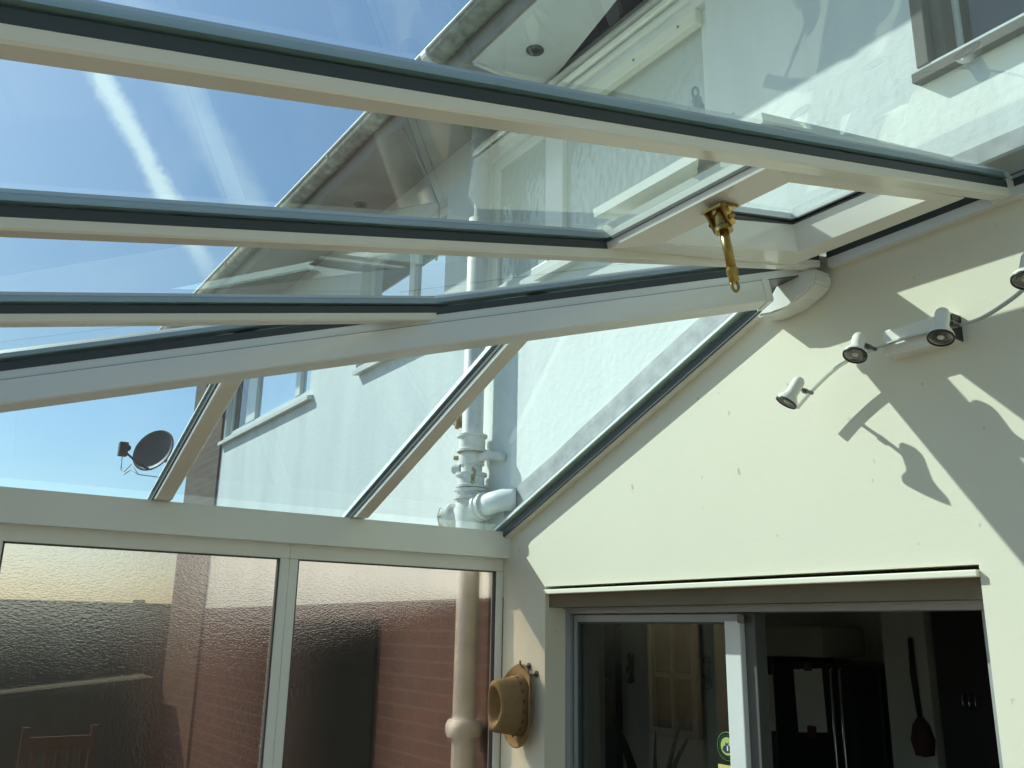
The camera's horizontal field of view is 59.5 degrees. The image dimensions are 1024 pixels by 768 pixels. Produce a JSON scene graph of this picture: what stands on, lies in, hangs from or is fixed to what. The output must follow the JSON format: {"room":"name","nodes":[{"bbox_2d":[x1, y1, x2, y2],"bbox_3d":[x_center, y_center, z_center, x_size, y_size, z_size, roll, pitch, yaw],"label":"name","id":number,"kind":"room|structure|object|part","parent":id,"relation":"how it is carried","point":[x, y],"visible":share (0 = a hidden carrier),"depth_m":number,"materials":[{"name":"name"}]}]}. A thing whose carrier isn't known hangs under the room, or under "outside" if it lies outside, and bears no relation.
{"room":"sunroom","nodes":[
{"label":"sunroom","id":0,"kind":"room"},
{"bbox_2d":[183,0,1023,767],"bbox_3d":[0.047,0.709,4.150,0.220,4.850,11.480,11,-18,-33],"label":"wall","id":1,"kind":"structure","parent":0,"point":[915,463],"depth_m":3.02,"materials":[{"name":"beige paint"}]},
{"bbox_2d":[117,430,173,477],"bbox_3d":[-3.771,0.695,9.410,0.531,0.622,1.276,13,-19,-36],"label":"satellite dish","id":2,"kind":"object","parent":1,"relation":"attached to","point":[154,449],"visible":0.94,"depth_m":9.83,"materials":[{"name":"grey metal"}]},
{"bbox_3d":[-4.014,0.809,9.622,0.085,0.179,0.366,-11,-19,36],"label":"lnb arm","id":3,"kind":"part","parent":2,"relation":"part of","materials":[{"name":"black plastic"}]},
{"bbox_2d":[217,371,312,445],"bbox_3d":[-2.007,-0.064,7.412,0.135,0.850,2.140,11,-18,-33],"label":"window","id":4,"kind":"structure","parent":1,"relation":"in","point":[254,399],"depth_m":7.49,"materials":[{"name":"white plastic"}]},
{"bbox_3d":[-2.409,0.072,8.060,0.008,0.670,0.405,11,-18,-33],"label":"pane","id":5,"kind":"part","parent":4,"relation":"part of","materials":[{"name":"clear glass"}]},
{"bbox_3d":[-2.043,0.320,7.286,0.065,0.042,2.140,11,-18,-33],"label":"sill","id":6,"kind":"part","parent":4,"relation":"part of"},
{"bbox_3d":[-1.898,-0.120,7.335,0.008,0.670,0.930,11,-18,-33],"label":"pane","id":7,"kind":"part","parent":4,"relation":"part of","materials":[{"name":"glass"}]},
{"bbox_3d":[-1.514,-0.264,6.790,0.008,0.670,0.235,11,-18,-33],"label":"pane","id":8,"kind":"part","parent":4,"relation":"part of","materials":[{"name":"glass"}]},
{"bbox_2d":[227,62,495,293],"bbox_3d":[-1.710,-0.929,6.787,0.420,0.015,6.020,11,-18,-33],"label":"soffit","id":9,"kind":"structure","parent":1,"relation":"attached to","point":[394,169],"depth_m":5.55,"materials":[{"name":"white plastic"}]},
{"bbox_2d":[354,202,366,207],"bbox_3d":[-0.988,-1.167,5.844,0.084,0.006,0.084,11,-18,-33],"label":"soffit vent","id":10,"kind":"object","parent":9,"relation":"attached to","point":[357,204],"visible":1,"depth_m":5.84,"materials":[{"name":"grey metal"}]},
{"bbox_2d":[352,205,447,375],"bbox_3d":[-0.654,-0.567,5.508,0.155,0.850,1.200,11,-18,-33],"label":"window","id":11,"kind":"structure","parent":1,"relation":"in","point":[392,274],"depth_m":5.62,"materials":[{"name":"clear glass"}]},
{"bbox_3d":[-0.684,-0.191,5.356,0.065,0.042,1.150,11,-18,-33],"label":"sill","id":12,"kind":"part","parent":11,"relation":"part of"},
{"bbox_3d":[-0.766,-0.535,5.761,0.008,0.670,0.545,11,-18,-33],"label":"pane","id":13,"kind":"part","parent":11,"relation":"part of","materials":[{"name":"clear glass"}]},
{"bbox_3d":[-0.457,-0.651,5.322,0.008,0.670,0.415,11,-18,-33],"label":"pane","id":14,"kind":"part","parent":11,"relation":"part of","materials":[{"name":"clear glass"}]},
{"bbox_2d":[0,265,800,412],"bbox_3d":[-0.920,-0.083,2.586,3.791,0.898,0.100,3,-16,-6],"label":"beam","id":15,"kind":"structure","parent":1,"relation":"attached to","point":[31,377],"depth_m":2.62,"materials":[{"name":"white plastic"}]},
{"bbox_2d":[0,291,448,327],"bbox_3d":[-1.162,-0.168,2.022,2.319,0.582,0.068,11,-18,-33],"label":"bar","id":16,"kind":"object","parent":15,"relation":"attached to","point":[17,309],"visible":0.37,"depth_m":2.27,"materials":[{"name":"white plastic"}]},
{"bbox_2d":[437,127,515,529],"bbox_3d":[-0.148,0.828,4.124,0.461,4.700,0.169,-11,-19,36],"label":"pipe","id":17,"kind":"object","parent":1,"relation":"attached to","point":[474,505],"visible":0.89,"depth_m":4.28,"materials":[{"name":"paint"}]},
{"bbox_2d":[469,492,495,521],"bbox_3d":[-0.152,0.576,4.185,0.132,0.136,0.113,15,-21,-41],"label":"socket","id":18,"kind":"object","parent":17,"relation":"attached to","point":[477,513],"depth_m":4.13,"materials":[{"name":"paint"}]},
{"bbox_3d":[-0.102,0.343,4.231,0.167,0.058,0.062,-5,-17,22],"label":"clip arm","id":19,"kind":"part","parent":17,"relation":"part of","materials":[{"name":"paint"}]},
{"bbox_2d":[519,660,530,668],"bbox_3d":[0.051,1.187,3.782,0.052,0.036,0.028,11,-18,-33],"label":"coat hook","id":20,"kind":"object","parent":1,"relation":"attached to","point":[528,665],"visible":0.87,"depth_m":3.78,"materials":[{"name":"grey metal"}]},
{"bbox_2d":[488,664,531,747],"bbox_3d":[-0.022,1.337,3.721,0.153,0.334,0.236,11,-18,-33],"label":"hat","id":21,"kind":"object","parent":20,"relation":"hanging from","point":[510,696],"visible":1,"depth_m":3.68,"materials":[{"name":"beige fabric"}]},
{"bbox_3d":[-0.026,1.335,3.718,0.140,0.244,0.156,11,-18,-33],"label":"crown","id":22,"kind":"part","parent":21,"relation":"part of","materials":[{"name":"beige fabric"}]},
{"bbox_2d":[527,668,538,677],"bbox_3d":[0.083,1.204,3.729,0.052,0.036,0.028,11,-18,-33],"label":"coat hook","id":23,"kind":"object","parent":1,"relation":"attached to","point":[536,673],"visible":1,"depth_m":3.73,"materials":[{"name":"grey metal"}]},
{"bbox_2d":[473,0,615,83],"bbox_3d":[1.527,-2.101,2.186,0.410,0.072,5.488,11,-18,-33],"label":"soffit box","id":24,"kind":"object","parent":1,"relation":"attached to","point":[560,27],"visible":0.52,"depth_m":4.08,"materials":[{"name":"white plastic"}]},
{"bbox_2d":[472,0,542,62],"bbox_3d":[1.361,-2.146,2.076,0.018,0.090,5.480,11,-18,-33],"label":"fascia","id":25,"kind":"object","parent":24,"relation":"attached to","point":[536,3],"visible":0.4,"depth_m":4.02,"materials":[{"name":"white plastic"}]},
{"bbox_2d":[526,44,543,55],"bbox_3d":[0.107,-1.550,4.164,0.084,0.006,0.084,11,-18,-33],"label":"soffit vent","id":26,"kind":"object","parent":24,"relation":"attached to","point":[532,50],"visible":1,"depth_m":4.16,"materials":[{"name":"grey metal"}]},
{"bbox_2d":[491,0,709,287],"bbox_3d":[0.342,-1.022,4.090,0.125,1.005,1.620,11,-18,-33],"label":"window","id":27,"kind":"structure","parent":1,"relation":"in","point":[544,181],"depth_m":4.03,"materials":[{"name":"white plastic"}]},
{"bbox_3d":[0.065,-0.861,4.530,0.008,0.670,0.425,11,-18,-33],"label":"pane","id":28,"kind":"part","parent":27,"relation":"part of","materials":[{"name":"clear glass"}]},
{"bbox_3d":[0.445,-0.615,3.751,0.065,0.042,1.135,11,-18,-33],"label":"sill","id":29,"kind":"part","parent":27,"relation":"part of","materials":[{"name":"white plastic"}]},
{"bbox_3d":[0.345,-1.468,4.147,0.045,0.115,1.480,11,-18,-33],"label":"head moulding","id":30,"kind":"part","parent":27,"relation":"part of","materials":[{"name":"white plastic"}]},
{"bbox_3d":[0.517,-1.031,3.887,0.008,0.670,0.905,11,-18,-33],"label":"pane","id":31,"kind":"part","parent":27,"relation":"part of","materials":[{"name":"clear glass"}]},
{"bbox_3d":[0.496,-1.379,3.945,0.042,0.070,0.895,11,-18,-33],"label":"head rail","id":32,"kind":"part","parent":27,"relation":"part of","materials":[{"name":"white plastic"}]},
{"bbox_2d":[566,0,643,62],"bbox_3d":[1.559,-2.131,2.193,0.360,0.010,5.450,11,-18,-33],"label":"soffit void","id":33,"kind":"structure","parent":1,"relation":"attached to","point":[619,9],"depth_m":4.02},
{"bbox_2d":[493,313,732,528],"bbox_3d":[0.447,0.063,3.520,0.050,0.878,1.803,11,-18,-33],"label":"flashing","id":34,"kind":"object","parent":1,"relation":"attached to","point":[703,327],"visible":0.42,"depth_m":3.56,"materials":[{"name":"grey metal"}]},
{"bbox_2d":[492,287,775,538],"bbox_3d":[0.429,0.174,3.506,0.058,0.775,1.749,11,-18,-33],"label":"rafter","id":35,"kind":"object","parent":1,"relation":"attached to","point":[735,327],"visible":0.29,"depth_m":3.44,"materials":[{"name":"white plastic"}]},
{"bbox_2d":[543,570,979,593],"bbox_3d":[0.675,0.683,3.042,0.044,0.018,1.876,11,-18,-33],"label":"trim","id":36,"kind":"structure","parent":1,"relation":"attached to","point":[956,573],"depth_m":2.76,"materials":[{"name":"white plastic"}]},
{"bbox_2d":[549,577,982,607],"bbox_3d":[0.759,0.734,3.087,0.180,0.055,1.874,11,-18,-33],"label":"trim","id":37,"kind":"structure","parent":1,"relation":"attached to","point":[954,589],"depth_m":2.79,"materials":[{"name":"cream painted trim"}]},
{"bbox_2d":[563,600,1002,767],"bbox_3d":[0.771,1.753,2.826,0.107,2.056,1.874,11,-18,-33],"label":"door","id":38,"kind":"structure","parent":1,"relation":"in","point":[750,736],"depth_m":3.03,"materials":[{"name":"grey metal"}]},
{"bbox_2d":[717,732,729,760],"bbox_3d":[0.731,1.230,3.039,0.002,0.092,0.092,11,-18,-33],"label":"round sticker","id":39,"kind":"object","parent":38,"relation":"attached to","point":[723,742],"visible":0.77,"depth_m":3.05,"materials":[{"name":"paper"}]},
{"bbox_2d":[718,764,730,767],"bbox_3d":[0.725,1.337,3.016,0.002,0.098,0.076,11,-18,-33],"label":"sticker","id":40,"kind":"object","parent":38,"relation":"attached to","point":[719,765],"visible":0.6,"depth_m":3.04,"materials":[{"name":"yellow paper"}]},
{"bbox_2d":[758,268,830,320],"bbox_3d":[0.907,-0.287,2.887,0.085,0.113,0.242,11,-18,-33],"label":"bracket","id":41,"kind":"object","parent":1,"relation":"attached to","point":[793,297],"visible":0.95,"depth_m":2.84,"materials":[{"name":"white plastic"}]},
{"bbox_2d":[776,253,1023,408],"bbox_3d":[1.088,-0.132,2.451,0.204,0.290,0.840,11,-18,-33],"label":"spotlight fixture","id":42,"kind":"object","parent":1,"relation":"attached to","point":[942,330],"visible":1,"depth_m":2.49,"materials":[{"name":"white metal"}]},
{"bbox_3d":[0.884,0.019,2.712,0.089,0.014,0.011,13,-19,-36],"label":"stem","id":43,"kind":"part","parent":42,"relation":"part of","materials":[{"name":"grey metal"}]},
{"bbox_3d":[1.012,-0.109,2.554,0.089,0.014,0.011,13,-19,-36],"label":"stem","id":44,"kind":"part","parent":42,"relation":"part of","materials":[{"name":"grey metal"}]},
{"bbox_3d":[1.206,-0.154,2.425,0.045,0.072,0.004,11,-18,-33],"label":"plate","id":45,"kind":"part","parent":42,"relation":"part of","materials":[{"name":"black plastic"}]},
{"bbox_2d":[826,175,1023,268],"bbox_3d":[1.680,-0.645,1.860,0.030,0.050,2.410,11,-18,-33],"label":"wall plate","id":46,"kind":"object","parent":1,"relation":"attached to","point":[966,208],"visible":0.9,"depth_m":2.57,"materials":[{"name":"white plastic"}]},
{"bbox_2d":[909,0,956,68],"bbox_3d":[1.286,-1.322,2.789,0.104,0.780,0.077,11,-18,-33],"label":"trim","id":47,"kind":"structure","parent":1,"relation":"attached to","point":[933,30],"depth_m":2.70,"materials":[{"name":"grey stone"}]},
{"bbox_2d":[911,0,1023,85],"bbox_3d":[1.599,-1.404,2.341,0.195,0.850,1.170,11,-18,-33],"label":"window","id":48,"kind":"structure","parent":1,"relation":"in","point":[972,19],"depth_m":2.62,"materials":[{"name":"white plastic"}]},
{"bbox_3d":[1.649,-1.423,2.400,0.008,0.670,0.970,11,-18,-33],"label":"pane","id":49,"kind":"part","parent":48,"relation":"part of","materials":[{"name":"clear glass"}]},
{"bbox_2d":[952,126,1023,175],"bbox_3d":[1.623,-0.751,1.888,0.130,0.130,2.474,11,-18,-33],"label":"apron","id":50,"kind":"object","parent":1,"relation":"attached to","point":[1005,152],"visible":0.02,"depth_m":2.40,"materials":[{"name":"metal"}]},
{"bbox_2d":[586,612,883,767],"bbox_3d":[2.434,2.483,6.000,0.100,2.400,7.400,11,-18,-33],"label":"wall","id":51,"kind":"structure","parent":0,"point":[704,753],"depth_m":7.49,"materials":[{"name":"paint"}]},
{"bbox_2d":[604,614,622,767],"bbox_3d":[0.911,3.037,8.002,0.080,2.350,0.150,11,-18,-33],"label":"post","id":52,"kind":"object","parent":51,"relation":"attached to","point":[612,632],"visible":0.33,"depth_m":8.04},
{"bbox_2d":[626,651,633,683],"bbox_3d":[1.048,2.526,7.965,0.068,0.280,0.070,11,-18,-33],"label":"wall ornament","id":53,"kind":"object","parent":51,"relation":"attached to","point":[630,657],"visible":1,"depth_m":7.95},
{"bbox_2d":[646,624,703,740],"bbox_3d":[1.357,2.448,7.515,0.060,0.960,0.580,11,-18,-33],"label":"window","id":54,"kind":"structure","parent":51,"relation":"in","point":[673,650],"depth_m":7.51,"materials":[{"name":"glass"}]},
{"bbox_3d":[1.369,2.450,7.523,0.001,0.840,0.460,11,-18,-33],"label":"pane","id":55,"kind":"part","parent":54,"relation":"part of","materials":[{"name":"glass"}]},
{"bbox_2d":[880,611,946,767],"bbox_3d":[2.541,2.282,5.173,0.680,2.350,0.275,11,-18,-33],"label":"interior wall","id":56,"kind":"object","parent":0,"point":[896,627],"depth_m":5.12,"materials":[{"name":"paint"}]},
{"bbox_2d":[908,638,935,756],"bbox_3d":[2.292,1.761,5.042,0.130,0.635,0.128,11,-18,-33],"label":"brush","id":57,"kind":"object","parent":56,"relation":"hanging from","point":[923,740],"visible":1,"depth_m":4.97,"materials":[{"name":"black plastic"}]},
{"bbox_3d":[2.282,1.667,5.076,0.042,0.436,0.041,11,-18,-33],"label":"brush handle","id":58,"kind":"part","parent":57,"relation":"part of","materials":[{"name":"black plastic"}]},
{"bbox_3d":[1.049,3.417,4.777,3.400,0.100,7.600,11,-18,-33],"label":"floor","id":59,"kind":"structure","parent":0,"visible":0},
{"bbox_2d":[609,702,688,767],"bbox_3d":[0.644,2.291,3.977,0.360,1.630,0.800,11,-18,-33],"label":"potted plant","id":60,"kind":"object","parent":59,"relation":"on","point":[630,762],"visible":1,"depth_m":4.25,"materials":[{"name":"green plant"}]},
{"bbox_2d":[767,655,832,767],"bbox_3d":[1.907,2.779,6.013,0.620,1.820,0.300,11,-18,-33],"label":"tall cabinet","id":61,"kind":"object","parent":59,"relation":"on","point":[770,659],"visible":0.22,"depth_m":5.98,"materials":[{"name":"black wood"}]},
{"bbox_2d":[768,675,775,730],"bbox_3d":[1.666,2.112,5.988,0.020,0.413,0.220,11,-18,-33],"label":"note","id":62,"kind":"object","parent":61,"relation":"attached to","point":[770,677],"visible":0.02,"depth_m":5.92,"materials":[{"name":"white paper"}]},
{"bbox_2d":[772,660,893,767],"bbox_3d":[2.183,2.659,5.526,0.729,1.800,0.800,11,-18,-33],"label":"refrigerator","id":63,"kind":"object","parent":59,"relation":"on","point":[858,735],"visible":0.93,"depth_m":5.42,"materials":[{"name":"black metal"}]},
{"bbox_3d":[1.868,2.615,5.491,0.060,1.735,0.514,11,-18,-33],"label":"fridge door","id":64,"kind":"part","parent":63,"relation":"part of","materials":[{"name":"black metal"}]},
{"bbox_2d":[793,661,827,731],"bbox_3d":[1.864,1.965,5.618,0.020,0.435,0.227,11,-18,-33],"label":"note","id":65,"kind":"object","parent":63,"relation":"attached to","point":[809,690],"visible":1,"depth_m":5.62,"materials":[{"name":"white paper"}]},
{"bbox_2d":[807,725,816,737],"bbox_3d":[1.862,2.159,5.558,0.022,0.070,0.060,11,-18,-33],"label":"magnet","id":66,"kind":"object","parent":63,"relation":"attached to","point":[811,730],"visible":1,"depth_m":5.55},
{"bbox_2d":[765,626,864,657],"bbox_3d":[2.016,1.721,5.982,0.460,0.195,0.460,11,-18,-33],"label":"storage box","id":67,"kind":"object","parent":63,"relation":"on","point":[789,641],"visible":0.84,"depth_m":5.81,"materials":[{"name":"cardboard"}]},
{"bbox_3d":[1.958,2.243,5.368,0.051,1.047,0.018,11,-18,-33],"label":"handle","id":68,"kind":"part","parent":63,"relation":"part of","materials":[{"name":"silver metal"}]},
{"bbox_3d":[1.994,2.229,5.316,0.051,1.047,0.018,11,-18,-33],"label":"handle","id":69,"kind":"part","parent":63,"relation":"part of","materials":[{"name":"silver metal"}]},
{"bbox_3d":[2.093,2.531,5.171,0.060,1.735,0.274,11,-18,-33],"label":"fridge door","id":70,"kind":"part","parent":63,"relation":"part of","materials":[{"name":"black metal"}]},
{"bbox_2d":[930,611,999,767],"bbox_3d":[2.941,2.161,4.615,0.620,2.300,1.080,11,-18,-33],"label":"wall","id":71,"kind":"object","parent":59,"relation":"on","point":[970,740],"visible":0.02,"depth_m":4.90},
{"bbox_2d":[961,694,978,711],"bbox_3d":[2.478,1.723,4.836,0.040,0.085,0.080,11,-18,-33],"label":"metal rack","id":72,"kind":"object","parent":71,"relation":"attached to","point":[975,696],"visible":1,"depth_m":4.83,"materials":[{"name":"silver metal"}]},
{"bbox_3d":[2.458,1.731,4.864,0.040,0.085,0.010,11,-18,-33],"label":"rod","id":73,"kind":"part","parent":72,"relation":"part of","materials":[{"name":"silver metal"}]},
{"bbox_3d":[2.478,1.723,4.836,0.040,0.085,0.010,11,-18,-33],"label":"rod","id":74,"kind":"part","parent":72,"relation":"part of","materials":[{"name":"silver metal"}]},
{"bbox_3d":[2.498,1.716,4.808,0.040,0.085,0.010,11,-18,-33],"label":"rod","id":75,"kind":"part","parent":72,"relation":"part of","materials":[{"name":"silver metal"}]},
{"bbox_3d":[1.252,-2.490,5.919,4.030,2.420,11.600,11,-18,-33],"label":"house roof","id":76,"kind":"structure","parent":0,"visible":0},
{"bbox_2d":[178,0,535,327],"bbox_3d":[-0.347,-1.566,4.486,0.025,0.180,11.500,11,-18,-33],"label":"fascia","id":77,"kind":"object","parent":76,"relation":"attached to","point":[511,10],"depth_m":4.98,"materials":[{"name":"white plastic"}]},
{"bbox_2d":[158,0,507,329],"bbox_3d":[-0.425,-1.586,4.499,0.140,0.083,11.600,11,-18,-33],"label":"gutter","id":78,"kind":"object","parent":77,"relation":"attached to","point":[476,13],"visible":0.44,"depth_m":5.12,"materials":[{"name":"grey plastic"}]},
{"bbox_2d":[402,128,439,260],"bbox_3d":[-0.514,-1.065,5.003,0.027,0.605,0.502,-5,-17,21],"label":"cable","id":79,"kind":"object","parent":77,"relation":"hanging from","point":[403,130],"visible":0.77,"depth_m":5.07,"materials":[{"name":"grey plastic"}]},
{"bbox_3d":[-1.477,2.360,2.716,3.342,0.750,0.100,11,-18,-33],"label":"wall","id":80,"kind":"structure","parent":0,"visible":0},
{"bbox_2d":[0,523,290,767],"bbox_3d":[-1.327,1.283,3.078,1.032,1.525,0.046,11,-18,-33],"label":"window","id":81,"kind":"structure","parent":80,"relation":"in","point":[118,649],"depth_m":3.16,"materials":[{"name":"clear glass"}]},
{"bbox_2d":[0,486,509,558],"bbox_3d":[-1.419,0.469,3.203,3.342,0.117,0.105,11,-18,-33],"label":"beam","id":82,"kind":"structure","parent":81,"relation":"on","point":[18,506],"depth_m":3.38,"materials":[{"name":"white plastic"}]},
{"bbox_2d":[147,380,242,501],"bbox_3d":[-1.045,0.145,2.978,0.076,0.410,0.957,11,-18,-33],"label":"rafter","id":83,"kind":"object","parent":82,"relation":"on","point":[217,397],"visible":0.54,"depth_m":2.95,"materials":[{"name":"white plastic"}]},
{"bbox_2d":[342,341,526,518],"bbox_3d":[-0.288,0.146,3.253,0.076,0.581,1.368,11,-18,-33],"label":"rafter","id":84,"kind":"object","parent":82,"relation":"on","point":[493,359],"visible":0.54,"depth_m":3.20,"materials":[{"name":"white plastic"}]},
{"bbox_2d":[272,544,503,767],"bbox_3d":[-0.481,1.450,3.628,1.012,1.525,0.046,11,-18,-33],"label":"window","id":85,"kind":"structure","parent":80,"relation":"in","point":[390,659],"depth_m":3.68,"materials":[{"name":"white glass"}]},
{"bbox_3d":[0.991,0.304,-0.446,3.342,3.110,0.100,11,-18,-33],"label":"wall","id":86,"kind":"structure","parent":0,"visible":0},
{"bbox_3d":[-1.643,-0.229,0.599,0.060,0.185,4.310,11,-18,-33],"label":"beam","id":87,"kind":"structure","parent":86,"relation":"attached to","visible":0},
{"bbox_2d":[0,188,819,269],"bbox_3d":[-0.418,-0.317,1.844,3.308,0.801,0.068,11,-18,-33],"label":"bar","id":88,"kind":"object","parent":87,"relation":"attached to","point":[35,214],"visible":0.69,"depth_m":1.80,"materials":[{"name":"white plastic"}]},
{"bbox_2d":[593,112,963,264],"bbox_3d":[0.683,-0.463,2.295,0.770,0.251,0.556,11,-18,-33],"label":"roof vent","id":89,"kind":"object","parent":88,"relation":"attached to","point":[660,214],"visible":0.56,"depth_m":2.26,"materials":[{"name":"white plastic"}]},
{"bbox_2d":[701,201,739,292],"bbox_3d":[0.471,-0.303,2.016,0.061,0.213,0.070,11,-18,-33],"label":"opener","id":90,"kind":"object","parent":89,"relation":"hanging from","point":[720,218],"visible":1,"depth_m":2.01,"materials":[{"name":"gold metal"}]},
{"bbox_3d":[0.473,-0.397,2.041,0.061,0.019,0.060,11,-18,-33],"label":"bracket plate","id":91,"kind":"part","parent":90,"relation":"part of","materials":[{"name":"gold metal"}]},
{"bbox_3d":[0.695,-0.448,2.295,0.746,0.224,0.540,11,-18,-33],"label":"kerb frame","id":92,"kind":"part","parent":89,"relation":"part of","materials":[{"name":"white plastic"}]},
{"bbox_2d":[0,0,1015,203],"bbox_3d":[-0.066,-0.437,1.388,3.359,0.801,0.068,11,-18,-33],"label":"bar","id":93,"kind":"object","parent":87,"relation":"attached to","point":[95,36],"visible":1,"depth_m":1.30,"materials":[{"name":"white plastic"}]}
]}

